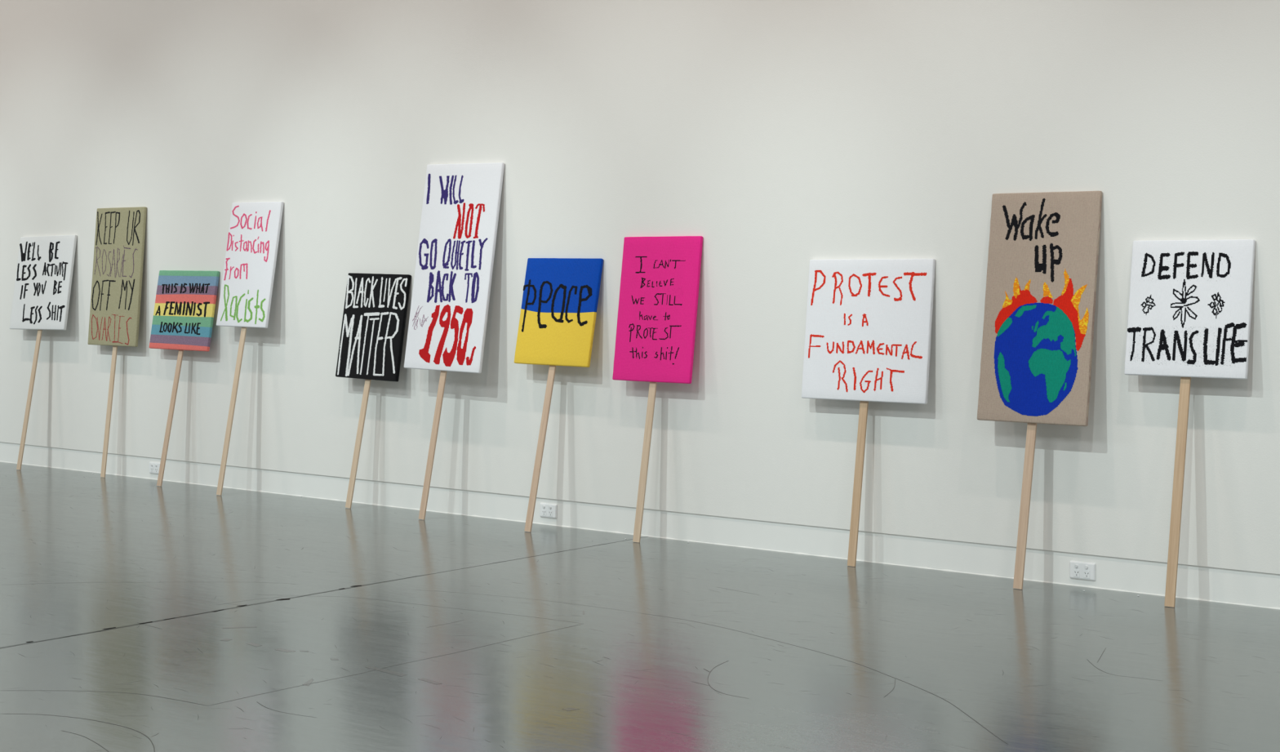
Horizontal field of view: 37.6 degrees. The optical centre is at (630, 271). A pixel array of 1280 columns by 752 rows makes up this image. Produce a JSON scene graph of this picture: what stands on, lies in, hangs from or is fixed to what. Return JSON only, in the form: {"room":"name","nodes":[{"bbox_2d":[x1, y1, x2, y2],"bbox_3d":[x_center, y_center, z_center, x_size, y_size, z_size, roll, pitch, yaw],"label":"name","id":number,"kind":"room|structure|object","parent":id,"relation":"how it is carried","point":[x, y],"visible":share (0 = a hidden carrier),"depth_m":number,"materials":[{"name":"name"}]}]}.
{"room":"museum","nodes":[
{"label":"museum","id":0,"kind":"room"},
{"bbox_2d":[0,0,1279,573],"bbox_3d":[-3.047,-1.259,12.015,32.000,4.863,0.208,0,0,40],"label":"wall","id":1,"kind":"structure","parent":0,"point":[783,135],"depth_m":9.19,"materials":[{"name":"white paint"}]},
{"bbox_2d":[149,461,159,474],"bbox_3d":[-2.999,1.238,11.839,0.116,0.073,0.019,0,0,40],"label":"power outlet","id":2,"kind":"object","parent":1,"relation":"attached to","point":[154,467],"visible":0.93,"depth_m":11.84,"materials":[{"name":"white plastic"}]},
{"bbox_2d":[539,502,556,518],"bbox_3d":[-0.429,1.236,9.716,0.116,0.073,0.019,0,0,40],"label":"power outlet","id":3,"kind":"object","parent":1,"relation":"attached to","point":[547,510],"visible":1,"depth_m":9.71,"materials":[{"name":"white plastic"}]},
{"bbox_2d":[542,509,546,515],"bbox_3d":[-0.448,1.247,9.729,0.028,0.032,0.002,0,0,40],"label":"socket","id":4,"kind":"object","parent":3,"relation":"attached to","point":[544,511],"depth_m":9.73,"materials":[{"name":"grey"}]},
{"bbox_2d":[548,510,552,516],"bbox_3d":[-0.413,1.247,9.701,0.028,0.032,0.002,0,0,40],"label":"socket","id":5,"kind":"object","parent":3,"relation":"attached to","point":[550,512],"depth_m":9.70,"materials":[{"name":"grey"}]},
{"bbox_2d":[0,441,1279,608],"bbox_3d":[-3.045,1.241,12.018,32.000,0.137,0.200,0,0,40],"label":"baseboard","id":6,"kind":"structure","parent":1,"relation":"attached to","point":[1208,583],"depth_m":9.00,"materials":[{"name":"white paint"}]},
{"bbox_2d":[1069,560,1095,580],"bbox_3d":[1.876,1.244,7.812,0.116,0.073,0.019,0,0,40],"label":"power outlet","id":7,"kind":"object","parent":1,"relation":"attached to","point":[1077,570],"visible":1,"depth_m":7.81,"materials":[{"name":"white plastic"}]},
{"bbox_2d":[1073,568,1079,577],"bbox_3d":[1.858,1.255,7.825,0.028,0.032,0.002,0,0,40],"label":"socket","id":8,"kind":"object","parent":7,"relation":"attached to","point":[1076,571],"depth_m":7.82,"materials":[{"name":"grey plastic"}]},
{"bbox_2d":[1083,569,1089,577],"bbox_3d":[1.892,1.255,7.797,0.028,0.032,0.002,0,0,40],"label":"socket","id":9,"kind":"object","parent":7,"relation":"attached to","point":[1086,572],"depth_m":7.80,"materials":[{"name":"grey plastic"}]},
{"bbox_2d":[0,461,1279,751],"bbox_3d":[-7.184,1.410,7.006,32.000,0.201,13.200,0,0,40],"label":"floor","id":10,"kind":"structure","parent":0,"point":[137,614],"depth_m":6.66,"materials":[{"name":"concrete"}]},
{"bbox_2d":[9,235,77,470],"bbox_3d":[-3.953,0.534,12.483,0.642,1.552,0.223,0,0,39],"label":"sign","id":11,"kind":"object","parent":10,"relation":"on","point":[45,264],"visible":1,"depth_m":12.48,"materials":[{"name":"white cardboard"}]},
{"bbox_2d":[88,206,146,477],"bbox_3d":[-3.298,0.450,11.999,0.516,1.720,0.134,0,0,40],"label":"sign","id":12,"kind":"object","parent":10,"relation":"on","point":[120,232],"visible":1,"depth_m":11.98,"materials":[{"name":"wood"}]},
{"bbox_2d":[149,270,219,486],"bbox_3d":[-2.786,0.651,11.527,0.584,1.318,0.210,0,0,40],"label":"sign","id":13,"kind":"object","parent":10,"relation":"on","point":[184,306],"visible":1,"depth_m":11.53,"materials":[{"name":"multicoloured cardboard"}]},
{"bbox_2d":[216,201,284,495],"bbox_3d":[-2.300,0.447,11.086,0.466,1.726,0.270,0,0,40],"label":"sign","id":14,"kind":"object","parent":10,"relation":"on","point":[254,230],"visible":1,"depth_m":11.10,"materials":[{"name":"white cardboard"}]},
{"bbox_2d":[335,272,411,508],"bbox_3d":[-1.465,0.659,10.445,0.509,1.302,0.195,0,0,40],"label":"sign","id":15,"kind":"object","parent":10,"relation":"on","point":[375,307],"visible":1,"depth_m":10.45,"materials":[{"name":"black cardboard"}]},
{"bbox_2d":[404,162,504,519],"bbox_3d":[-0.974,0.363,9.990,0.587,1.894,0.272,0,0,40],"label":"sign","id":16,"kind":"object","parent":10,"relation":"on","point":[451,290],"visible":1,"depth_m":9.99,"materials":[{"name":"white cardboard"}]},
{"bbox_2d":[514,257,603,532],"bbox_3d":[-0.414,0.620,9.535,0.511,1.380,0.260,0,0,40],"label":"sign","id":17,"kind":"object","parent":10,"relation":"on","point":[558,313],"visible":1,"depth_m":9.55,"materials":[{"name":"multicoloured cardboard"}]},
{"bbox_2d":[612,235,702,542],"bbox_3d":[0.104,0.569,9.151,0.485,1.483,0.193,0,0,40],"label":"sign","id":18,"kind":"object","parent":10,"relation":"on","point":[660,280],"visible":1,"depth_m":9.15,"materials":[{"name":"pink cardboard"}]},
{"bbox_2d":[801,258,935,566],"bbox_3d":[1.039,0.626,8.402,0.656,1.368,0.157,0,0,40],"label":"sign","id":19,"kind":"object","parent":10,"relation":"on","point":[868,335],"visible":1,"depth_m":8.39,"materials":[{"name":"white cardboard"}]},
{"bbox_2d":[977,191,1102,589],"bbox_3d":[1.683,0.488,7.827,0.504,1.644,0.226,0,0,40],"label":"sign","id":20,"kind":"object","parent":10,"relation":"on","point":[1036,361],"visible":1,"depth_m":7.83,"materials":[{"name":"beige cardboard"}]},
{"bbox_2d":[1124,239,1255,607],"bbox_3d":[2.179,0.592,7.419,0.504,1.437,0.220,0,0,40],"label":"sign","id":21,"kind":"object","parent":10,"relation":"on","point":[1190,301],"visible":1,"depth_m":7.43,"materials":[{"name":"white cardboard"}]},
{"bbox_2d":[1141,295,1155,314],"bbox_3d":[2.083,0.133,7.562,0.063,0.084,0.001,0,-8,40],"label":"flower","id":22,"kind":"object","parent":21,"relation":"on","point":[1147,301],"depth_m":7.56,"materials":[{"name":"black paint"}]},
{"bbox_2d":[1170,279,1199,327],"bbox_3d":[2.203,0.126,7.465,0.120,0.194,0.001,0,-9,40],"label":"flower","id":23,"kind":"object","parent":21,"relation":"on","point":[1184,300],"depth_m":7.47,"materials":[{"name":"black paint"}]},
{"bbox_2d":[1207,292,1225,318],"bbox_3d":[2.300,0.132,7.383,0.069,0.106,0.001,0,-9,40],"label":"flower","id":24,"kind":"object","parent":21,"relation":"on","point":[1218,295],"depth_m":7.38,"materials":[{"name":"black paint"}]}
]}

